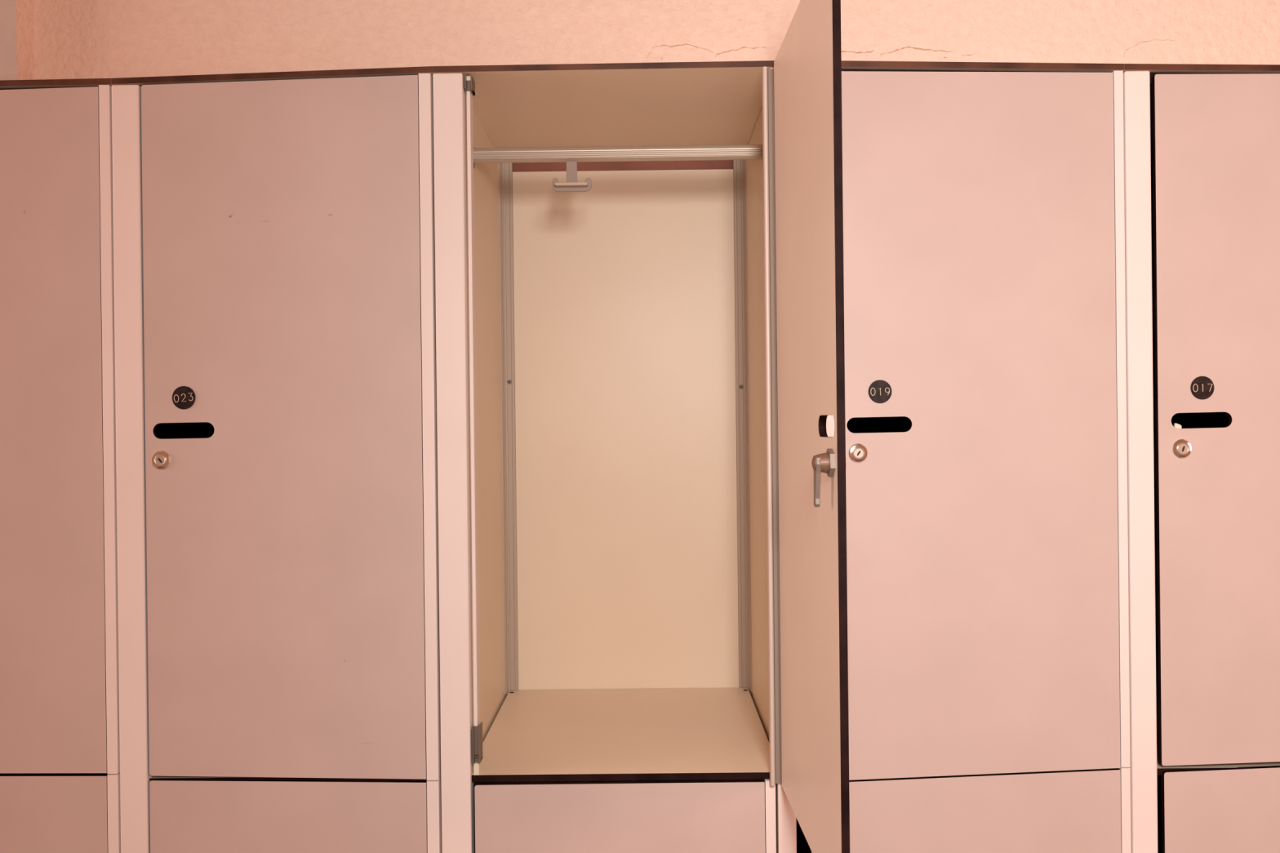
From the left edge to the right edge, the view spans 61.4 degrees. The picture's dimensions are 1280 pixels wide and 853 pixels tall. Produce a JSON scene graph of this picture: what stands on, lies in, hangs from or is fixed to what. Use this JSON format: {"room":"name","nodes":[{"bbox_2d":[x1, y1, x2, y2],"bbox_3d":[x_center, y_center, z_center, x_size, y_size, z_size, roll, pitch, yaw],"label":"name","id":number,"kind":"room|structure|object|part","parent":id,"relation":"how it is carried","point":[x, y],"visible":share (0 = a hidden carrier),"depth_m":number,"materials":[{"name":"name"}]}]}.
{"room":"locker room","nodes":[
{"label":"locker room","id":0,"kind":"room"},
{"bbox_2d":[0,0,1279,79],"bbox_3d":[-0.002,-0.899,1.574,5.200,0.928,0.488,-1,0,0],"label":"wall","id":1,"kind":"structure","parent":0,"point":[73,39],"depth_m":1.37,"materials":[{"name":"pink paint"}]},
{"bbox_3d":[0.016,1.415,0.033,5.200,0.050,3.820,-1,0,0],"label":"floor","id":2,"kind":"structure","parent":0,"visible":0},
{"bbox_2d":[0,78,120,852],"bbox_3d":[-0.837,0.485,1.550,0.398,1.823,0.453,-1,0,0],"label":"locker","id":3,"kind":"object","parent":2,"relation":"on","point":[60,747],"visible":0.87,"depth_m":1.32,"materials":[{"name":"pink laminate"}]},
{"bbox_2d":[0,773,106,774],"bbox_3d":[-0.838,0.441,1.545,0.374,0.008,0.427,-1,0,0],"label":"shelf","id":4,"kind":"object","parent":3,"relation":"attached to","point":[0,773],"depth_m":1.35,"materials":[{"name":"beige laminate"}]},
{"bbox_3d":[-0.823,0.860,1.330,0.344,0.863,0.008,-1,0,0],"label":"door","id":5,"kind":"part","parent":3,"relation":"part of","materials":[{"name":"grey laminate"}]},
{"bbox_3d":[-0.847,-0.421,1.550,0.398,0.010,0.452,-1,0,0],"label":"panel","id":6,"kind":"part","parent":3,"relation":"part of","materials":[{"name":"beige laminate"}]},
{"bbox_2d":[111,66,441,852],"bbox_3d":[-0.440,0.476,1.547,0.395,1.832,0.456,-1,0,0],"label":"locker","id":7,"kind":"object","parent":2,"relation":"on","point":[274,239],"visible":0.99,"depth_m":1.32,"materials":[{"name":"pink laminate"}]},
{"bbox_3d":[-0.560,-0.035,1.322,0.029,0.029,0.002,-1,0,0],"label":"number plate","id":8,"kind":"part","parent":7,"relation":"part of","materials":[{"name":"plastic"}]},
{"bbox_3d":[-0.634,0.442,1.561,0.008,1.725,0.430,-1,0,0],"label":"panel","id":9,"kind":"part","parent":7,"relation":"part of","materials":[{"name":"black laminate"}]},
{"bbox_3d":[-0.451,-0.431,1.548,0.395,0.017,0.452,-1,0,0],"label":"panel","id":10,"kind":"part","parent":7,"relation":"part of","materials":[{"name":"beige laminate"}]},
{"bbox_3d":[-0.428,0.860,1.328,0.340,0.854,0.008,-1,0,0],"label":"door","id":11,"kind":"part","parent":7,"relation":"part of","materials":[{"name":"grey laminate"}]},
{"bbox_3d":[-0.247,0.437,1.559,0.008,1.725,0.430,-1,0,0],"label":"panel","id":12,"kind":"part","parent":7,"relation":"part of","materials":[{"name":"white metal"}]},
{"bbox_2d":[432,0,849,852],"bbox_3d":[-0.026,0.471,1.363,0.436,1.834,0.821,-1,0,0],"label":"locker","id":13,"kind":"object","parent":2,"relation":"on","point":[642,500],"visible":1,"depth_m":1.53,"materials":[{"name":"beige laminate"}]},
{"bbox_3d":[-0.221,0.432,1.559,0.008,1.734,0.430,-1,0,0],"label":"panel","id":14,"kind":"part","parent":13,"relation":"part of","materials":[{"name":"beige laminate"}]},
{"bbox_3d":[-0.035,-0.442,1.546,0.436,0.009,0.452,-1,0,0],"label":"panel","id":15,"kind":"part","parent":13,"relation":"part of","materials":[{"name":"beige laminate"}]},
{"bbox_3d":[-0.029,-0.366,1.448,0.395,0.020,0.017,-1,0,0],"label":"hanging rail","id":16,"kind":"part","parent":13,"relation":"part of","materials":[{"name":"silver metal"}]},
{"bbox_3d":[-0.020,0.860,1.326,0.356,0.845,0.008,-1,0,0],"label":"door","id":17,"kind":"part","parent":13,"relation":"part of","materials":[{"name":"grey laminate"}]},
{"bbox_2d":[471,687,769,782],"bbox_3d":[-0.019,0.432,1.540,0.387,0.008,0.427,-1,0,0],"label":"shelf","id":18,"kind":"object","parent":13,"relation":"attached to","point":[530,734],"depth_m":1.49,"materials":[{"name":"beige laminate"}]},
{"bbox_3d":[-0.028,-0.420,1.764,0.395,0.034,0.008,-1,0,0],"label":"rail","id":19,"kind":"part","parent":13,"relation":"part of","materials":[{"name":"silver metal"}]},
{"bbox_3d":[-0.018,0.436,1.758,0.395,1.705,0.006,-1,0,0],"label":"panel","id":20,"kind":"part","parent":13,"relation":"part of","materials":[{"name":"beige laminate"}]},
{"bbox_3d":[0.182,0.428,1.557,0.008,1.734,0.430,-1,0,0],"label":"panel","id":21,"kind":"part","parent":13,"relation":"part of","materials":[{"name":"beige laminate"}]},
{"bbox_3d":[0.174,-0.003,1.126,0.008,0.874,0.351,-1,0,-1],"label":"door","id":22,"kind":"part","parent":13,"relation":"part of","materials":[{"name":"grey laminate"}]},
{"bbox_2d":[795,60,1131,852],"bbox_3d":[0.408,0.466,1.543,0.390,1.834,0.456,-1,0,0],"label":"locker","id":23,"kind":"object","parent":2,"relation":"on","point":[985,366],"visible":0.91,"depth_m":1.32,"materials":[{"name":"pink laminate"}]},
{"bbox_3d":[0.217,0.431,1.557,0.008,1.727,0.430,-1,0,0],"label":"panel","id":24,"kind":"part","parent":23,"relation":"part of","materials":[{"name":"black laminate"}]},
{"bbox_3d":[0.409,0.431,1.756,0.374,1.705,0.006,-1,0,0],"label":"panel","id":25,"kind":"part","parent":23,"relation":"part of","materials":[{"name":"black plastic"}]},
{"bbox_3d":[0.294,-0.043,1.318,0.029,0.029,0.002,-1,0,0],"label":"number plate","id":26,"kind":"part","parent":23,"relation":"part of","materials":[{"name":"plastic"}]},
{"bbox_3d":[0.398,-0.443,1.543,0.390,0.017,0.452,-1,0,0],"label":"panel","id":27,"kind":"part","parent":23,"relation":"part of","materials":[{"name":"beige laminate"}]},
{"bbox_3d":[0.422,0.850,1.323,0.340,0.856,0.008,-1,0,0],"label":"door","id":28,"kind":"part","parent":23,"relation":"part of","materials":[{"name":"grey laminate"}]},
{"bbox_2d":[1123,63,1279,852],"bbox_3d":[0.821,0.466,1.541,0.435,1.824,0.456,-1,0,0],"label":"locker","id":29,"kind":"object","parent":2,"relation":"on","point":[1202,220],"visible":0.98,"depth_m":1.32,"materials":[{"name":"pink laminate"}]},
{"bbox_3d":[0.821,0.426,1.754,0.419,1.705,0.006,-1,0,0],"label":"panel","id":30,"kind":"part","parent":29,"relation":"part of","materials":[{"name":"brown laminate"}]},
{"bbox_3d":[0.810,-0.438,1.541,0.435,0.016,0.452,-1,0,0],"label":"panel","id":31,"kind":"part","parent":29,"relation":"part of","materials":[{"name":"beige laminate"}]},
{"bbox_3d":[0.687,-0.047,1.316,0.029,0.029,0.002,-1,0,0],"label":"number plate","id":32,"kind":"part","parent":29,"relation":"part of","materials":[{"name":"plastic"}]},
{"bbox_3d":[0.816,0.842,1.321,0.340,0.863,0.008,-1,0,0],"label":"door","id":33,"kind":"part","parent":29,"relation":"part of","materials":[{"name":"grey laminate"}]}
]}

